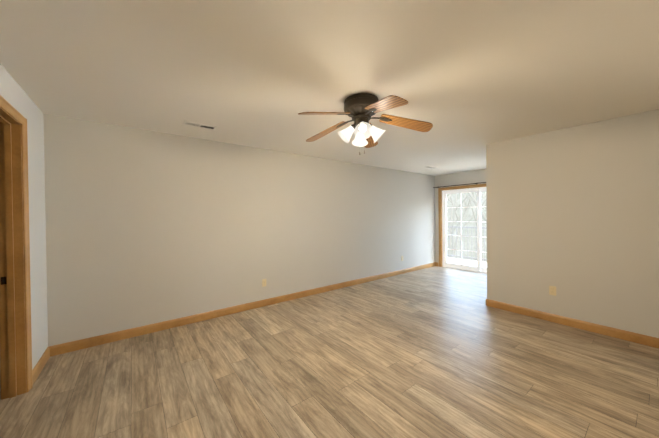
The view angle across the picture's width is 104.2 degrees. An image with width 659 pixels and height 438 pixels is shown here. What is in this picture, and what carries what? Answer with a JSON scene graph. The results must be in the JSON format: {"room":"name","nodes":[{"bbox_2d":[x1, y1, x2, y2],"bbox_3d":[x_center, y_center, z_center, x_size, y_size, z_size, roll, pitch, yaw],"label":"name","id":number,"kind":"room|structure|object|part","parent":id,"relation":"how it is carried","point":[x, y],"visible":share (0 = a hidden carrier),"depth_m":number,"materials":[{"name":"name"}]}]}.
{"room":"empty living room","nodes":[
{"label":"empty living room","id":0,"kind":"room"},
{"bbox_2d":[0,64,47,369],"bbox_3d":[-1.534,0.178,0.762,0.120,2.440,4.470,-1,1,-37],"label":"wall","id":1,"kind":"structure","parent":0,"point":[15,95],"depth_m":2.31,"materials":[{"name":"paint"}]},
{"bbox_2d":[0,95,32,399],"bbox_3d":[-2.239,0.296,1.684,0.164,2.203,0.938,-1,1,-37],"label":"door frame","id":2,"kind":"structure","parent":1,"relation":"attached to","point":[15,339],"depth_m":2.01,"materials":[{"name":"brown wood"}]},
{"bbox_2d":[32,346,51,383],"bbox_3d":[-2.635,1.346,2.334,0.015,0.101,0.576,-1,1,-37],"label":"baseboard","id":3,"kind":"structure","parent":1,"relation":"attached to","point":[47,354],"depth_m":2.35,"materials":[{"name":"brown wood"}]},
{"bbox_2d":[43,114,434,346],"bbox_3d":[-0.678,0.139,4.312,9.200,2.440,0.120,-1,1,-37],"label":"wall","id":4,"kind":"structure","parent":0,"point":[145,227],"depth_m":3.41,"materials":[{"name":"paint"}]},
{"bbox_2d":[52,262,435,355],"bbox_3d":[0.030,1.297,4.761,7.200,0.101,0.030,-1,1,-37],"label":"baseboard","id":5,"kind":"structure","parent":4,"relation":"attached to","point":[71,346],"depth_m":3.43,"materials":[{"name":"brown wood"}]},
{"bbox_2d":[262,279,265,286],"bbox_3d":[-1.011,1.005,3.977,0.070,0.115,0.007,-1,1,-37],"label":"outlet","id":6,"kind":"object","parent":4,"relation":"attached to","point":[263,282],"visible":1,"depth_m":3.97,"materials":[{"name":"beige plastic"}]},
{"bbox_2d":[0,266,658,437],"bbox_3d":[0.732,1.420,2.502,9.200,0.120,4.710,-1,1,-37],"label":"floor","id":7,"kind":"structure","parent":0,"point":[437,352],"depth_m":2.21,"materials":[{"name":"brown wood"}]},
{"bbox_2d":[0,0,658,175],"bbox_3d":[0.706,-1.140,2.480,9.200,0.120,4.710,-1,1,-37],"label":"ceiling","id":8,"kind":"structure","parent":0,"point":[469,80],"depth_m":1.81,"materials":[{"name":"paint"}]},
{"bbox_2d":[182,120,216,129],"bbox_3d":[-1.484,-1.056,2.937,0.340,0.010,0.135,-1,1,-37],"label":"ceiling vent","id":9,"kind":"object","parent":8,"relation":"in","point":[194,124],"visible":0.98,"depth_m":2.92,"materials":[{"name":"white metal"}]},
{"bbox_2d":[298,93,432,154],"bbox_3d":[0.254,-0.822,2.325,1.191,0.504,1.237,-1,1,-37],"label":"fan","id":10,"kind":"object","parent":8,"relation":"hanging from","point":[360,109],"visible":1,"depth_m":2.28,"materials":[{"name":"brown wood"}]},
{"bbox_3d":[0.294,-0.766,2.348,0.393,0.161,0.393,-1,1,-37],"label":"lamp shade","id":11,"kind":"part","parent":10,"relation":"part of","materials":[{"name":"white glass"}]},
{"bbox_2d":[435,169,485,263],"bbox_3d":[3.588,0.079,6.160,0.180,2.440,2.140,-1,1,-37],"label":"wall","id":12,"kind":"structure","parent":0,"point":[468,177],"depth_m":6.58,"materials":[{"name":"paint"}]},
{"bbox_2d":[433,182,485,187],"bbox_3d":[3.471,-0.817,6.071,0.096,0.060,2.136,-1,1,-37],"label":"curtain rod","id":13,"kind":"object","parent":12,"relation":"attached to","point":[457,185],"visible":0.58,"depth_m":6.38,"materials":[{"name":"brown metal"}]},
{"bbox_2d":[438,184,486,272],"bbox_3d":[3.575,0.250,6.151,0.187,2.098,1.920,-1,1,-37],"label":"sliding door","id":14,"kind":"structure","parent":12,"relation":"attached to","point":[478,267],"depth_m":6.52,"materials":[{"name":"white plastic"}]},
{"bbox_2d":[486,142,497,300],"bbox_3d":[3.383,0.094,4.579,2.430,2.440,0.120,-1,1,-37],"label":"wall","id":15,"kind":"structure","parent":0,"point":[491,149],"depth_m":3.82,"materials":[{"name":"paint"}]},
{"bbox_2d":[498,109,658,337],"bbox_3d":[3.182,0.110,2.944,0.120,2.440,2.190,-1,1,-37],"label":"wall","id":16,"kind":"structure","parent":0,"point":[573,215],"depth_m":3.03,"materials":[{"name":"paint"}]},
{"bbox_2d":[549,286,555,295],"bbox_3d":[2.857,0.931,3.281,0.007,0.115,0.070,-1,1,-37],"label":"electrical outlet","id":17,"kind":"object","parent":16,"relation":"attached to","point":[552,290],"visible":1,"depth_m":3.28,"materials":[{"name":"beige plastic"}]},
{"bbox_2d":[485,299,658,347],"bbox_3d":[3.084,1.280,2.985,0.015,0.101,2.315,-1,1,-37],"label":"baseboard","id":18,"kind":"structure","parent":16,"relation":"attached to","point":[651,341],"depth_m":3.07,"materials":[{"name":"brown wood"}]},
{"label":"outside","id":19,"kind":"structure","parent":0,"visible":0},
{"bbox_3d":[29.748,7.009,25.883,61.050,0.300,85.000,-1,1,-37],"label":"ground","id":20,"kind":"structure","parent":19,"visible":0},
{"bbox_2d":[447,192,486,261],"bbox_3d":[12.314,-4.248,14.278,27.227,22.811,32.646,-1,1,-37],"label":"trees","id":21,"kind":"object","parent":20,"relation":"on","point":[471,198],"depth_m":18.26,"materials":[{"name":"black plant"}]},
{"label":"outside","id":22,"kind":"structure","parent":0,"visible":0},
{"bbox_2d":[447,257,486,267],"bbox_3d":[4.227,1.377,6.777,1.550,0.140,4.140,-1,1,-37],"label":"balcony slab","id":23,"kind":"object","parent":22,"point":[464,262],"depth_m":7.52,"materials":[{"name":"grey concrete"}]},
{"bbox_2d":[447,226,486,261],"bbox_3d":[4.811,0.762,7.226,0.060,1.070,4.140,-1,1,-37],"label":"balcony railing","id":24,"kind":"object","parent":23,"relation":"on","point":[464,256],"depth_m":8.06,"materials":[{"name":"white paint"}]},
{"bbox_2d":[447,192,486,261],"bbox_3d":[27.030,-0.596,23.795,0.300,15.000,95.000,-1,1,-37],"label":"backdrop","id":25,"kind":"structure","parent":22,"point":[469,244],"depth_m":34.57,"materials":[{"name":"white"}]}
]}

